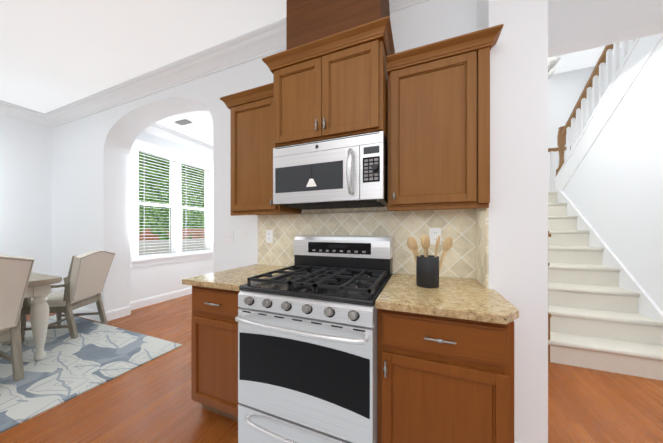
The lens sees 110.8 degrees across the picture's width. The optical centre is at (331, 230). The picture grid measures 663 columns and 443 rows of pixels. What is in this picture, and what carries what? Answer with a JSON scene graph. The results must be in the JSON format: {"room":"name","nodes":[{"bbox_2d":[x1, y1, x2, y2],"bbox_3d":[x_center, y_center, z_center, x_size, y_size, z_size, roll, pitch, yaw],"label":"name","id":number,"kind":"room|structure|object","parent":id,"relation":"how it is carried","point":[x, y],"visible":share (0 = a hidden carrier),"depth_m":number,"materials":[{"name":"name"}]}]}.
{"room":"kitchen","nodes":[
{"label":"kitchen","id":0,"kind":"room"},
{"bbox_2d":[0,114,51,291],"bbox_3d":[-5.450,-0.265,1.113,0.150,2.990,5.400,0,0,22],"label":"wall","id":1,"kind":"structure","parent":0,"point":[25,188],"depth_m":3.36,"materials":[{"name":"paint"}]},
{"bbox_2d":[0,100,43,123],"bbox_3d":[-5.322,-1.683,1.079,0.115,0.155,5.130,0,0,22],"label":"crown molding","id":2,"kind":"structure","parent":1,"relation":"attached to","point":[6,108],"depth_m":3.28,"materials":[{"name":"white"}]},
{"bbox_2d":[0,0,285,145],"bbox_3d":[0.135,-1.804,0.955,10.900,0.112,9.200,0,0,22],"label":"ceiling","id":3,"kind":"structure","parent":0,"point":[55,54],"depth_m":2.12,"materials":[{"name":"paint"}]},
{"bbox_2d":[130,131,212,301],"bbox_3d":[-2.565,-0.264,5.082,0.150,2.990,3.500,0,0,22],"label":"wall","id":4,"kind":"structure","parent":0,"point":[147,281],"depth_m":3.99,"materials":[{"name":"paint"}]},
{"bbox_2d":[130,287,191,309],"bbox_3d":[-2.515,1.166,4.981,0.016,0.130,3.350,0,0,22],"label":"baseboard","id":5,"kind":"structure","parent":4,"relation":"attached to","point":[148,301],"depth_m":3.91,"materials":[{"name":"white wood"}]},
{"bbox_2d":[130,138,212,266],"bbox_3d":[-2.860,-0.437,4.263,0.200,2.015,1.580,0,0,22],"label":"nook window","id":6,"kind":"structure","parent":4,"relation":"in","point":[176,159],"depth_m":4.19,"materials":[{"name":"white wood"}]},
{"bbox_2d":[143,123,212,155],"bbox_3d":[-2.469,-1.682,4.963,0.115,0.155,3.350,0,0,22],"label":"crown molding","id":7,"kind":"structure","parent":4,"relation":"attached to","point":[156,129],"depth_m":4.16,"materials":[{"name":"white"}]},
{"bbox_2d":[52,0,476,311],"bbox_3d":[-1.736,-0.265,2.712,5.890,2.990,0.300,0,0,22],"label":"wall","id":8,"kind":"structure","parent":0,"point":[90,182],"depth_m":3.07,"materials":[{"name":"paint"}]},
{"bbox_2d":[72,307,100,321],"bbox_3d":[-3.707,1.165,3.319,1.416,0.130,0.016,0,0,22],"label":"baseboard","id":9,"kind":"structure","parent":8,"relation":"attached to","point":[80,310],"depth_m":3.19,"materials":[{"name":"white wood"}]},
{"bbox_2d":[105,305,131,320],"bbox_3d":[-2.998,1.165,3.209,0.016,0.130,0.300,0,0,22],"label":"baseboard","id":10,"kind":"structure","parent":8,"relation":"attached to","point":[122,311],"depth_m":3.21,"materials":[{"name":"white wood"}]},
{"bbox_2d":[224,231,233,241],"bbox_3d":[-1.016,0.060,2.260,0.115,0.115,0.012,0,0,22],"label":"switch plate","id":11,"kind":"object","parent":8,"relation":"attached to","point":[228,236],"depth_m":2.26,"materials":[{"name":"white plastic"}]},
{"bbox_2d":[38,0,429,127],"bbox_3d":[-1.743,-1.682,2.490,5.740,0.155,0.120,0,0,22],"label":"crown molding","id":12,"kind":"structure","parent":8,"relation":"attached to","point":[266,40],"depth_m":2.39,"materials":[{"name":"white"}]},
{"bbox_2d":[220,82,301,215],"bbox_3d":[-0.563,-0.576,1.872,0.508,0.915,0.396,0,0,22],"label":"upper cabinet","id":13,"kind":"object","parent":8,"relation":"attached to","point":[252,128],"visible":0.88,"depth_m":1.73,"materials":[{"name":"brown wood"}]},
{"bbox_2d":[262,16,394,147],"bbox_3d":[0.017,-0.842,1.582,0.816,0.563,0.511,0,0,22],"label":"upper cabinet","id":14,"kind":"object","parent":8,"relation":"attached to","point":[333,86],"visible":0.96,"depth_m":1.37,"materials":[{"name":"brown wood"}]},
{"bbox_2d":[273,131,387,209],"bbox_3d":[0.012,-0.364,1.582,0.736,0.386,0.499,0,0,22],"label":"microwave","id":15,"kind":"object","parent":8,"relation":"attached to","point":[345,172],"visible":1,"depth_m":1.41,"materials":[{"name":"silver metal"}]},
{"bbox_2d":[286,0,389,49],"bbox_3d":[0.065,-1.445,1.615,0.625,0.627,0.416,0,0,22],"label":"chase","id":16,"kind":"object","parent":8,"relation":"attached to","point":[307,21],"visible":0.33,"depth_m":1.44,"materials":[{"name":"brown wood"}]},
{"bbox_2d":[258,207,488,288],"bbox_3d":[0.082,-0.113,1.685,1.754,0.895,0.278,0,0,22],"label":"tile backsplash","id":17,"kind":"structure","parent":8,"relation":"attached to","point":[467,253],"depth_m":1.66,"materials":[{"name":"beige tile"}]},
{"bbox_2d":[266,230,272,242],"bbox_3d":[-0.563,0.056,2.073,0.072,0.115,0.010,0,0,22],"label":"outlet","id":18,"kind":"object","parent":17,"relation":"attached to","point":[269,233],"depth_m":2.07,"materials":[{"name":"white plastic"}]},
{"bbox_2d":[429,228,440,244],"bbox_3d":[0.711,0.039,1.570,0.072,0.115,0.010,0,0,22],"label":"outlet","id":19,"kind":"object","parent":17,"relation":"attached to","point":[434,233],"depth_m":1.57,"materials":[{"name":"white plastic"}]},
{"bbox_2d":[386,24,503,210],"bbox_3d":[0.646,-0.561,1.396,0.561,0.885,0.396,0,0,22],"label":"upper cabinet","id":20,"kind":"object","parent":8,"relation":"attached to","point":[438,125],"visible":1,"depth_m":1.26,"materials":[{"name":"brown wood"}]},
{"bbox_2d":[0,294,662,442],"bbox_3d":[-0.099,1.260,3.088,12.900,0.060,13.000,0,0,22],"label":"floor","id":21,"kind":"structure","parent":0,"point":[152,401],"depth_m":1.58,"materials":[{"name":"brown wood"}]},
{"bbox_2d":[0,313,181,432],"bbox_3d":[-3.335,1.224,1.488,2.550,0.012,3.050,0,0,22],"label":"rug","id":22,"kind":"object","parent":21,"relation":"on","point":[94,354],"visible":0.8,"depth_m":2.09,"materials":[{"name":"fabric"}]},
{"bbox_2d":[0,254,34,381],"bbox_3d":[-2.845,0.692,1.741,0.677,1.051,0.560,0,0,22],"label":"dining chair","id":23,"kind":"object","parent":22,"relation":"on","point":[15,272],"visible":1,"depth_m":1.84,"materials":[{"name":"beige fabric"}]},
{"bbox_2d":[0,272,61,360],"bbox_3d":[-3.409,0.836,1.561,1.020,0.762,1.830,0,0,22],"label":"dining table","id":24,"kind":"object","parent":22,"relation":"on","point":[38,290],"visible":0.54,"depth_m":2.13,"materials":[{"name":"white wood"}]},
{"bbox_2d":[20,250,114,341],"bbox_3d":[-3.152,0.729,2.759,0.630,0.978,0.521,0,0,-10],"label":"dining chair","id":25,"kind":"object","parent":22,"relation":"on","point":[84,281],"visible":0.94,"depth_m":2.65,"materials":[{"name":"beige fabric"}]},
{"bbox_2d":[182,264,288,420],"bbox_3d":[-0.611,0.772,1.720,0.489,0.915,0.714,0,0,22],"label":"base cabinet","id":26,"kind":"object","parent":21,"relation":"on","point":[214,355],"visible":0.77,"depth_m":1.43,"materials":[{"name":"brown wood"}]},
{"bbox_2d":[235,235,392,442],"bbox_3d":[-0.050,0.635,1.438,0.750,1.190,0.810,0,0,22],"label":"range","id":27,"kind":"object","parent":21,"relation":"on","point":[307,347],"visible":1,"depth_m":1.15,"materials":[{"name":"metal"}]},
{"bbox_2d":[375,273,518,442],"bbox_3d":[0.582,0.772,1.250,0.555,0.915,0.714,0,0,22],"label":"base cabinet","id":28,"kind":"object","parent":21,"relation":"on","point":[445,361],"visible":1,"depth_m":0.96,"materials":[{"name":"brown wood"}]},
{"bbox_2d":[407,235,452,287],"bbox_3d":[0.554,0.169,1.294,0.242,0.289,0.120,0,0,22],"label":"utensil crock","id":29,"kind":"object","parent":28,"relation":"on","point":[428,267],"visible":1,"depth_m":1.26,"materials":[{"name":"ceramic"},{"name":"wood"}]},
{"bbox_2d":[548,231,550,361],"bbox_3d":[2.017,0.618,2.196,0.104,1.225,0.104,0,0,22],"label":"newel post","id":30,"kind":"object","parent":21,"relation":"on","point":[549,314],"visible":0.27,"depth_m":2.14,"materials":[{"name":"brown wood"}]},
{"bbox_2d":[548,191,662,380],"bbox_3d":[4.018,-0.535,2.692,3.350,3.530,3.320,0,0,22],"label":"staircase","id":31,"kind":"structure","parent":21,"relation":"on","point":[598,321],"depth_m":2.28,"materials":[{"name":"painted wood"}]},
{"bbox_2d":[548,148,551,191],"bbox_3d":[4.573,-1.082,4.172,3.300,0.935,0.060,0,0,22],"label":"stair railing","id":32,"kind":"object","parent":31,"relation":"in","point":[549,149],"depth_m":4.32,"materials":[{"name":"white wood"}]},
{"bbox_2d":[552,33,662,196],"bbox_3d":[3.238,-1.831,2.570,0.190,2.693,2.400,0,0,22],"label":"stair railing","id":33,"kind":"object","parent":31,"relation":"in","point":[635,58],"depth_m":2.82,"materials":[{"name":"white"}]},
{"bbox_2d":[477,0,547,442],"bbox_3d":[1.106,-0.265,1.550,0.250,2.990,0.780,0,0,22],"label":"wall","id":34,"kind":"structure","parent":0,"point":[518,241],"depth_m":1.18,"materials":[{"name":"paint"}]},
{"bbox_2d":[554,42,620,73],"bbox_3d":[4.455,-4.419,4.144,4.400,0.100,6.500,0,0,22],"label":"ceiling","id":35,"kind":"structure","parent":0,"point":[587,58],"depth_m":5.89,"materials":[{"name":"paint"}]},
{"bbox_2d":[548,57,560,78],"bbox_3d":[4.839,-3.903,5.583,1.063,0.931,1.045,0,0,22],"label":"chandelier","id":36,"kind":"object","parent":35,"relation":"hanging from","point":[552,62],"visible":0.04,"depth_m":5.14,"materials":[{"name":"white metal"}]},
{"bbox_2d":[548,40,629,191],"bbox_3d":[4.455,-1.569,4.143,4.400,5.600,6.500,0,0,22],"label":"wall","id":37,"kind":"structure","parent":0,"point":[565,89],"depth_m":6.33,"materials":[{"name":"paint"}]},
{"bbox_2d":[548,0,662,57],"bbox_3d":[3.360,-2.880,1.146,4.240,2.980,0.120,0,0,22],"label":"ceiling","id":38,"kind":"structure","parent":0,"point":[576,25],"depth_m":1.66,"materials":[{"name":"paint"}]},
{"bbox_2d":[563,38,662,311],"bbox_3d":[3.222,-0.623,2.527,0.130,3.707,2.350,0,0,22],"label":"wall","id":39,"kind":"structure","parent":0,"point":[613,190],"depth_m":2.33,"materials":[{"name":"paint"}]},
{"bbox_2d":[555,184,662,345],"bbox_3d":[3.173,0.249,2.616,0.026,1.963,2.220,0,0,22],"label":"trim","id":40,"kind":"structure","parent":39,"relation":"attached to","point":[648,307],"depth_m":2.49,"materials":[{"name":"white wood"}]},
{"label":"outside","id":41,"kind":"structure","parent":0,"visible":0},
{"bbox_2d":[138,152,203,254],"bbox_3d":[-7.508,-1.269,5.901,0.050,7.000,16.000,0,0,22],"label":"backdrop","id":42,"kind":"structure","parent":41,"point":[159,220],"depth_m":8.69,"materials":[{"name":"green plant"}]}
]}

